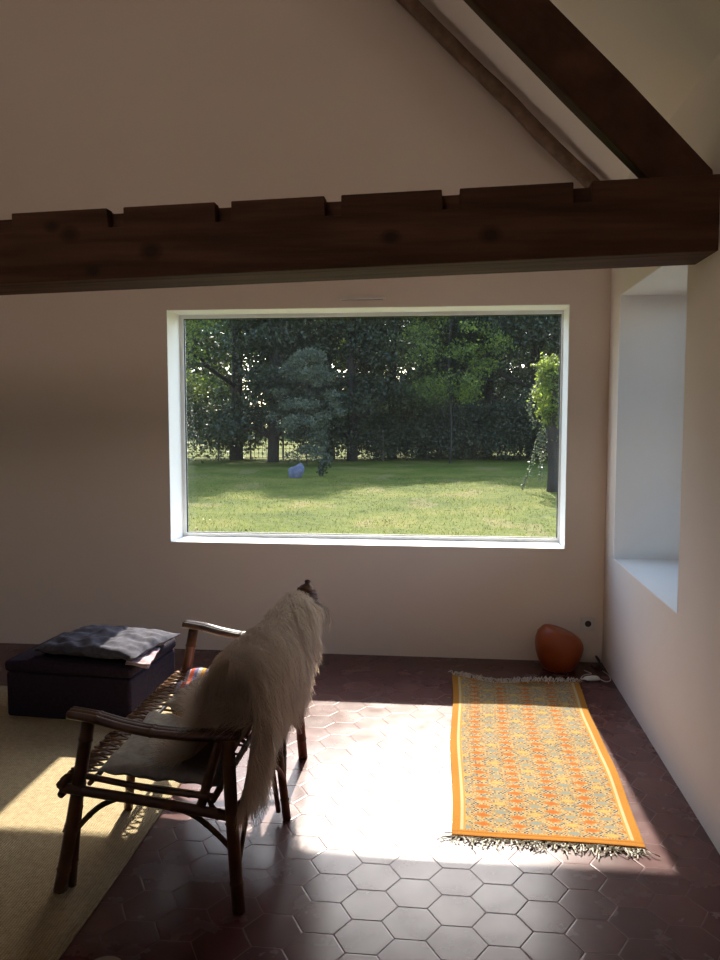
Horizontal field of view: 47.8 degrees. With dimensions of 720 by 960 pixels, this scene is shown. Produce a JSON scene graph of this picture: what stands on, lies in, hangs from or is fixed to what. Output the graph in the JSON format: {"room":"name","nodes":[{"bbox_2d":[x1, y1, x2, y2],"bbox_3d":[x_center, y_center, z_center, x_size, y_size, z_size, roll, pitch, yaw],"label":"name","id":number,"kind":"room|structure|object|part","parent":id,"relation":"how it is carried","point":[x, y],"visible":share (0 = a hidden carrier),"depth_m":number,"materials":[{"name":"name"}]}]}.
{"room":"living room","nodes":[
{"label":"living room","id":0,"kind":"room"},
{"bbox_2d":[0,0,610,662],"bbox_3d":[-1.201,-1.719,5.175,6.513,5.608,0.300,1,5,6],"label":"wall","id":1,"kind":"structure","parent":0,"point":[113,105],"depth_m":5.01,"materials":[{"name":"paint"}]},
{"bbox_2d":[339,297,384,299],"bbox_3d":[0.014,-1.100,4.930,0.280,0.016,0.016,1,5,6],"label":"air vent","id":2,"kind":"object","parent":1,"relation":"in","point":[343,298],"visible":1,"depth_m":4.92,"materials":[{"name":"white plastic"}]},
{"bbox_2d":[166,304,569,548],"bbox_3d":[0.030,-0.331,5.123,2.467,1.464,0.251,1,5,6],"label":"window frame","id":3,"kind":"structure","parent":1,"relation":"attached to","point":[172,316],"depth_m":5.15,"materials":[{"name":"white paint"}]},
{"bbox_2d":[179,310,563,542],"bbox_3d":[0.045,-0.342,5.257,2.467,1.464,0.050,1,5,6],"label":"window","id":4,"kind":"structure","parent":1,"relation":"in","point":[182,318],"depth_m":5.25,"materials":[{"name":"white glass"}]},
{"bbox_2d":[581,616,594,630],"bbox_3d":[1.384,0.873,4.938,0.086,0.086,0.010,1,5,6],"label":"wall socket","id":5,"kind":"object","parent":1,"relation":"attached to","point":[587,623],"visible":1,"depth_m":4.93,"materials":[{"name":"white plastic"}]},
{"bbox_2d":[0,643,719,959],"bbox_3d":[-1.573,1.402,2.042,6.513,0.120,7.081,1,5,6],"label":"floor","id":6,"kind":"structure","parent":0,"point":[358,869],"depth_m":2.72,"materials":[{"name":"tile"}]},
{"bbox_2d":[0,686,180,959],"bbox_3d":[-2.371,1.256,3.061,3.240,0.011,2.950,1,5,6],"label":"jute rug","id":7,"kind":"object","parent":6,"relation":"on","point":[37,922],"visible":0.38,"depth_m":2.89,"materials":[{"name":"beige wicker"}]},
{"bbox_2d":[5,632,175,719],"bbox_3d":[-1.380,1.015,4.235,0.674,0.284,0.554,1,5,10],"label":"ottoman","id":8,"kind":"object","parent":7,"relation":"on","point":[39,684],"visible":0.72,"depth_m":3.98,"materials":[{"name":"black fabric"}]},
{"bbox_3d":[-1.380,0.902,4.226,0.674,0.058,0.554,1,5,10],"label":"lid","id":9,"kind":"part","parent":8,"relation":"part of","materials":[{"name":"black fabric"}]},
{"bbox_2d":[32,625,180,660],"bbox_3d":[-1.294,0.828,4.185,0.580,0.110,0.460,1,5,16],"label":"cushion","id":10,"kind":"object","parent":8,"relation":"on","point":[126,643],"visible":1,"depth_m":4.07,"materials":[{"name":"fabric"}]},
{"bbox_2d":[125,648,159,668],"bbox_3d":[-1.080,0.876,4.047,0.130,0.024,0.344,0,5,-4],"label":"folded cloth","id":11,"kind":"object","parent":8,"relation":"on","point":[144,661],"visible":0.62,"depth_m":3.95,"materials":[{"name":"fabric"}]},
{"bbox_2d":[95,956,120,959],"bbox_3d":[-0.680,1.314,2.159,0.100,0.038,0.100,1,5,6],"label":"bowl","id":12,"kind":"object","parent":6,"relation":"on","point":[103,957],"visible":1,"depth_m":2.20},
{"bbox_2d":[53,527,307,915],"bbox_3d":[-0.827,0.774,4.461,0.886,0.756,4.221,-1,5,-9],"label":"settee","id":13,"kind":"object","parent":6,"relation":"on","point":[74,782],"visible":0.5,"depth_m":2.49,"materials":[{"name":"wood"}]},
{"bbox_3d":[-0.886,1.009,2.540,0.150,0.572,0.067,1,5,6],"label":"leg","id":14,"kind":"part","parent":13,"relation":"part of","materials":[{"name":"wood"}]},
{"bbox_3d":[-0.862,1.082,3.072,0.068,0.337,0.038,1,5,6],"label":"leg","id":15,"kind":"part","parent":13,"relation":"part of","materials":[{"name":"wood"}]},
{"bbox_3d":[-0.587,0.928,3.000,0.578,0.129,1.090,1,5,6],"label":"seat frame","id":16,"kind":"part","parent":13,"relation":"part of","materials":[{"name":"wood"}]},
{"bbox_3d":[-0.621,0.735,2.448,0.527,0.080,0.066,1,5,6],"label":"armrest","id":17,"kind":"part","parent":13,"relation":"part of","materials":[{"name":"wood"}]},
{"bbox_2d":[97,712,250,786],"bbox_3d":[-0.600,0.892,2.721,0.380,0.094,0.490,0,5,4],"label":"seat cushion","id":18,"kind":"object","parent":13,"relation":"on","point":[124,761],"visible":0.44,"depth_m":2.54,"materials":[{"name":"grey fabric"}]},
{"bbox_3d":[-0.781,0.929,3.555,0.157,0.573,0.075,2,5,26],"label":"leg","id":19,"kind":"part","parent":13,"relation":"part of","materials":[{"name":"wood"}]},
{"bbox_2d":[174,668,207,691],"bbox_3d":[-0.579,0.841,3.366,0.332,0.054,0.261,1,5,6],"label":"striped cloth","id":20,"kind":"object","parent":13,"relation":"on","point":[191,672],"visible":0.13,"depth_m":3.44,"materials":[{"name":"multicoloured fabric"}]},
{"bbox_2d":[162,678,252,723],"bbox_3d":[-0.523,0.852,3.143,0.370,0.114,0.330,1,5,12],"label":"seat cushion","id":21,"kind":"object","parent":13,"relation":"on","point":[167,703],"visible":0.08,"depth_m":3.02,"materials":[{"name":"grey fabric"}]},
{"bbox_3d":[-0.504,0.651,3.508,0.527,0.080,0.066,1,5,6],"label":"armrest","id":22,"kind":"part","parent":13,"relation":"part of","materials":[{"name":"wood"}]},
{"bbox_3d":[-0.365,0.738,2.963,0.155,0.447,1.085,1,5,6],"label":"frame","id":23,"kind":"part","parent":13,"relation":"part of","materials":[{"name":"wood"}]},
{"bbox_2d":[135,590,324,836],"bbox_3d":[-0.456,0.746,2.922,0.550,0.551,1.165,1,5,6],"label":"sheepskin","id":24,"kind":"object","parent":13,"relation":"on","point":[277,657],"visible":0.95,"depth_m":2.49,"materials":[{"name":"beige fur"}]},
{"bbox_3d":[-0.380,1.032,2.445,0.067,0.557,0.044,1,5,6],"label":"leg","id":25,"kind":"part","parent":13,"relation":"part of","materials":[{"name":"wood"}]},
{"bbox_3d":[-0.301,1.110,3.014,0.089,0.313,0.035,-1,5,-9],"label":"leg","id":26,"kind":"part","parent":13,"relation":"part of","materials":[{"name":"wood"}]},
{"bbox_3d":[-0.260,0.948,3.526,0.051,0.559,0.097,3,5,30],"label":"leg","id":27,"kind":"part","parent":13,"relation":"part of","materials":[{"name":"wood"}]},
{"bbox_2d":[297,579,333,633],"bbox_3d":[-0.219,0.551,3.492,0.218,0.244,0.223,1,5,6],"label":"straw hat","id":28,"kind":"object","parent":13,"relation":"on","point":[306,587],"visible":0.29,"depth_m":3.47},
{"bbox_3d":[-0.240,0.489,3.482,0.135,0.120,0.132,1,5,6],"label":"woven crown","id":29,"kind":"part","parent":28,"relation":"part of","materials":[{"name":"brown wicker"}]},
{"bbox_2d":[436,670,659,858],"bbox_3d":[0.766,1.184,3.707,0.807,0.050,1.939,1,5,6],"label":"rug","id":30,"kind":"object","parent":6,"relation":"on","point":[530,761],"visible":1,"depth_m":3.40,"materials":[{"name":"orange fabric"}]},
{"bbox_2d":[535,624,583,672],"bbox_3d":[1.179,0.992,4.818,0.282,0.262,0.282,1,5,6],"label":"pot","id":31,"kind":"object","parent":6,"relation":"on","point":[558,649],"visible":1,"depth_m":4.72,"materials":[{"name":"ceramic"}]},
{"bbox_2d":[583,675,600,680],"bbox_3d":[1.316,1.125,4.611,0.085,0.028,0.045,-1,5,-8],"label":"power adapter","id":32,"kind":"object","parent":6,"relation":"on","point":[592,677],"visible":1,"depth_m":4.59,"materials":[{"name":"white plastic"}]},
{"bbox_2d":[590,655,603,669],"bbox_3d":[1.418,1.092,4.867,0.067,0.059,0.144,1,5,6],"label":"cable","id":33,"kind":"object","parent":6,"relation":"on","point":[596,657],"visible":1,"depth_m":4.87,"materials":[{"name":"plastic"}]},
{"bbox_2d":[419,0,719,180],"bbox_3d":[-1.566,-2.939,1.747,6.513,3.033,7.181,1,5,6],"label":"ceiling","id":34,"kind":"structure","parent":0,"point":[663,48],"depth_m":3.41,"materials":[{"name":"paint"}]},
{"bbox_2d":[396,0,599,187],"bbox_3d":[0.162,-2.861,4.660,2.528,2.536,0.082,1,5,6],"label":"rafter","id":35,"kind":"object","parent":34,"relation":"attached to","point":[447,40],"visible":0.94,"depth_m":4.61,"materials":[{"name":"brown wood"}]},
{"bbox_2d":[602,53,719,853],"bbox_3d":[1.386,-0.010,1.552,0.550,2.775,6.581,1,5,6],"label":"wall","id":36,"kind":"structure","parent":0,"point":[664,663],"depth_m":3.16,"materials":[{"name":"paint"}]},
{"bbox_2d":[614,265,687,613],"bbox_3d":[1.604,-0.235,3.890,0.471,1.478,1.302,1,5,6],"label":"window recess","id":37,"kind":"structure","parent":36,"relation":"attached to","point":[653,312],"depth_m":4.53,"materials":[{"name":"white paint"}]},
{"bbox_3d":[-4.666,-0.064,2.217,0.300,2.775,6.581,1,5,6],"label":"wall","id":38,"kind":"structure","parent":0,"visible":0},
{"bbox_2d":[0,174,719,294],"bbox_3d":[-1.540,-0.901,3.293,5.663,0.408,0.270,1,5,6],"label":"tie beam","id":39,"kind":"structure","parent":38,"relation":"attached to","point":[658,221],"depth_m":3.00,"materials":[{"name":"brown wood"}]},
{"bbox_2d":[463,0,712,177],"bbox_3d":[-0.008,-2.279,2.943,2.526,2.417,0.102,1,5,6],"label":"rafter","id":40,"kind":"object","parent":39,"relation":"on","point":[542,37],"visible":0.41,"depth_m":2.88,"materials":[{"name":"brown wood"}]},
{"label":"outside","id":41,"kind":"structure","parent":0,"visible":0},
{"bbox_2d":[187,425,556,536],"bbox_3d":[7.957,-4.069,72.137,120.000,0.095,134.660,1,5,6],"label":"ground","id":42,"kind":"structure","parent":41,"point":[491,467],"depth_m":17.00,"materials":[{"name":"green plant"}]},
{"bbox_2d":[185,323,219,410],"bbox_3d":[-8.572,-6.383,28.218,6.665,11.813,7.286,3,5,29],"label":"broadleaf tree","id":43,"kind":"object","parent":42,"relation":"on","point":[189,391],"visible":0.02,"depth_m":29.20,"materials":[{"name":"green plant"}]},
{"bbox_2d":[185,320,222,393],"bbox_3d":[-5.918,-4.287,25.720,4.588,7.996,4.948,-2,5,-21],"label":"maple tree","id":44,"kind":"object","parent":42,"relation":"on","point":[197,326],"visible":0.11,"depth_m":24.50,"materials":[{"name":"green plant"}]},
{"bbox_2d":[185,319,265,434],"bbox_3d":[-12.909,-12.570,70.464,12.919,20.967,14.892,4,6,42],"label":"tree","id":45,"kind":"object","parent":42,"relation":"on","point":[226,332],"visible":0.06,"depth_m":68.63,"materials":[{"name":"green plant"}]},
{"bbox_2d":[185,318,341,462],"bbox_3d":[-4.407,-6.706,30.226,7.782,12.684,7.984,1,5,7],"label":"broadleaf tree","id":46,"kind":"object","parent":42,"relation":"on","point":[235,449],"visible":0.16,"depth_m":29.12,"materials":[{"name":"green plant"}]},
{"bbox_2d":[194,319,339,461],"bbox_3d":[-3.223,-6.417,28.420,5.592,11.836,5.394,1,5,6],"label":"conifer tree","id":47,"kind":"object","parent":42,"relation":"on","point":[258,344],"visible":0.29,"depth_m":27.88,"materials":[{"name":"green plant"}]},
{"bbox_2d":[187,429,383,460],"bbox_3d":[-3.497,-1.319,30.558,8.816,1.240,0.068,1,5,6],"label":"wire fence","id":48,"kind":"object","parent":42,"relation":"on","point":[262,444],"visible":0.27,"depth_m":30.45,"materials":[{"name":"metal"}]},
{"bbox_3d":[-4.119,-1.326,30.626,0.066,1.200,0.068,1,5,6],"label":"post","id":49,"kind":"part","parent":48,"relation":"part of","materials":[{"name":"metal"}]},
{"bbox_3d":[-2.876,-1.310,30.490,0.066,1.200,0.068,1,5,6],"label":"post","id":50,"kind":"part","parent":48,"relation":"part of","materials":[{"name":"metal"}]},
{"bbox_3d":[0.851,-1.260,30.082,0.066,1.200,0.068,1,5,6],"label":"post","id":51,"kind":"part","parent":48,"relation":"part of","materials":[{"name":"metal"}]},
{"bbox_2d":[243,340,345,427],"bbox_3d":[-5.000,-12.479,75.912,11.801,19.670,15.039,-4,6,-39],"label":"tree","id":52,"kind":"object","parent":42,"relation":"on","point":[344,340],"visible":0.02,"depth_m":73.81,"materials":[{"name":"green plant"}]},
{"bbox_2d":[288,463,303,477],"bbox_3d":[-1.697,-0.210,21.673,0.443,0.480,0.409,1,5,6],"label":"boulder","id":53,"kind":"object","parent":42,"relation":"on","point":[297,471],"visible":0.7,"depth_m":21.52,"materials":[{"name":"blue stone"}]},
{"bbox_2d":[263,346,347,465],"bbox_3d":[-1.750,-2.362,26.497,2.819,3.980,2.640,-3,5,-30],"label":"tree","id":54,"kind":"object","parent":42,"relation":"on","point":[300,356],"visible":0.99,"depth_m":26.10,"materials":[{"name":"green plant"}]},
{"bbox_2d":[227,317,411,459],"bbox_3d":[-1.436,-6.329,30.416,7.296,11.891,7.485,2,5,26],"label":"broadleaf tree","id":55,"kind":"object","parent":42,"relation":"on","point":[337,432],"visible":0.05,"depth_m":29.80,"materials":[{"name":"green plant"}]},
{"bbox_2d":[316,456,333,475],"bbox_3d":[-0.953,-0.359,22.083,0.472,0.625,0.335,-1,5,-12],"label":"seedling","id":56,"kind":"object","parent":42,"relation":"on","point":[322,463],"visible":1,"depth_m":22.04,"materials":[{"name":"green plant"}]},
{"bbox_2d":[286,318,411,428],"bbox_3d":[-0.694,-12.264,74.428,14.827,19.393,11.635,-1,5,-12],"label":"tree","id":57,"kind":"object","parent":42,"relation":"on","point":[321,318],"visible":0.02,"depth_m":72.24,"materials":[{"name":"green plant"}]},
{"bbox_2d":[280,317,419,460],"bbox_3d":[-0.424,-6.345,29.749,5.244,11.507,5.437,-1,5,-9],"label":"broadleaf tree","id":58,"kind":"object","parent":42,"relation":"on","point":[363,387],"visible":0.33,"depth_m":29.24,"materials":[{"name":"green plant"}]},
{"bbox_2d":[344,407,415,460],"bbox_3d":[0.817,-1.736,30.950,3.217,2.239,3.135,-3,6,-37],"label":"shrub","id":59,"kind":"object","parent":42,"relation":"on","point":[392,453],"visible":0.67,"depth_m":30.25,"materials":[{"name":"green plant"}]},
{"bbox_2d":[320,317,459,458],"bbox_3d":[0.845,-6.122,31.510,6.652,10.786,6.085,2,5,24],"label":"broadleaf tree","id":60,"kind":"object","parent":42,"relation":"on","point":[410,403],"visible":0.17,"depth_m":30.47,"materials":[{"name":"green plant"}]},
{"bbox_2d":[335,316,506,458],"bbox_3d":[2.345,-6.254,32.670,7.128,11.324,6.948,0,5,-1],"label":"broadleaf tree","id":61,"kind":"object","parent":42,"relation":"on","point":[471,317],"visible":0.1,"depth_m":32.02,"materials":[{"name":"green plant"}]},
{"bbox_2d":[384,403,467,459],"bbox_3d":[2.334,-1.855,30.896,3.619,2.519,3.527,1,5,6],"label":"shrub","id":62,"kind":"object","parent":42,"relation":"on","point":[410,433],"visible":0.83,"depth_m":30.45,"materials":[{"name":"green plant"}]},
{"bbox_2d":[380,317,472,409],"bbox_3d":[5.421,-12.140,70.525,12.251,19.883,14.122,3,5,33],"label":"tree","id":63,"kind":"object","parent":42,"relation":"on","point":[412,317],"visible":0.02,"depth_m":68.78,"materials":[{"name":"green plant"}]},
{"bbox_2d":[397,317,521,462],"bbox_3d":[3.161,-3.941,28.189,3.990,6.953,4.303,4,6,45],"label":"maple tree","id":64,"kind":"object","parent":42,"relation":"on","point":[464,393],"visible":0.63,"depth_m":27.77,"materials":[{"name":"green plant"}]},
{"bbox_3d":[3.252,-4.988,28.052,3.994,4.844,4.359,3,6,37],"label":"crown","id":65,"kind":"part","parent":64,"relation":"part of","materials":[{"name":"green plant"}]},
{"bbox_2d":[432,398,511,459],"bbox_3d":[4.266,-1.883,31.009,3.527,2.519,3.619,2,5,22],"label":"shrub","id":66,"kind":"object","parent":42,"relation":"on","point":[475,448],"visible":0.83,"depth_m":30.47,"materials":[{"name":"green plant"}]},
{"bbox_2d":[400,316,553,455],"bbox_3d":[4.260,-7.007,35.046,7.643,12.457,7.841,-2,5,-22],"label":"broadleaf tree","id":67,"kind":"object","parent":42,"relation":"on","point":[456,333],"visible":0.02,"depth_m":33.17,"materials":[{"name":"green plant"}]},
{"bbox_2d":[428,316,551,454],"bbox_3d":[5.298,-7.186,32.959,5.743,12.603,5.955,3,5,33],"label":"conifer tree","id":68,"kind":"object","parent":42,"relation":"on","point":[489,387],"visible":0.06,"depth_m":32.78,"materials":[{"name":"green plant"}]},
{"bbox_2d":[445,315,559,456],"bbox_3d":[7.075,-6.725,31.429,7.841,12.457,7.643,-2,5,-20],"label":"broadleaf tree","id":69,"kind":"object","parent":42,"relation":"on","point":[543,328],"visible":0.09,"depth_m":30.34,"materials":[{"name":"green plant"}]},
{"bbox_2d":[468,394,547,460],"bbox_3d":[6.210,-1.906,30.341,3.820,2.659,3.723,3,6,37],"label":"shrub","id":70,"kind":"object","parent":42,"relation":"on","point":[517,443],"visible":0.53,"depth_m":29.84,"materials":[{"name":"green plant"}]},
{"bbox_2d":[469,342,556,403],"bbox_3d":[12.748,-12.743,71.386,16.194,21.181,12.708,4,6,42],"label":"tree","id":71,"kind":"object","parent":42,"relation":"on","point":[522,357],"visible":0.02,"depth_m":70.48,"materials":[{"name":"green plant"}]},
{"bbox_2d":[511,414,546,454],"bbox_3d":[7.783,-1.887,29.240,3.919,2.799,4.021,-2,5,-22],"label":"shrub","id":72,"kind":"object","parent":42,"relation":"on","point":[540,424],"visible":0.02,"depth_m":29.27,"materials":[{"name":"green plant"}]},
{"bbox_2d":[509,332,559,394],"bbox_3d":[18.696,-12.240,70.482,15.402,20.144,12.085,-2,5,-21],"label":"tree","id":73,"kind":"object","parent":42,"relation":"on","point":[549,351],"visible":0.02,"depth_m":68.48,"materials":[{"name":"green plant"}]},
{"bbox_2d":[521,351,559,491],"bbox_3d":[4.322,-1.209,17.479,1.432,3.154,1.228,3,5,34],"label":"tree","id":74,"kind":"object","parent":42,"relation":"on","point":[550,391],"depth_m":17.39,"materials":[{"name":"green plant"}]},
{"bbox_2d":[523,316,559,406],"bbox_3d":[8.864,-6.143,30.249,4.994,10.959,5.178,-3,5,-30],"label":"conifer tree","id":75,"kind":"object","parent":42,"relation":"on","point":[557,349],"visible":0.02,"depth_m":30.43,"materials":[{"name":"green plant"}]}
]}

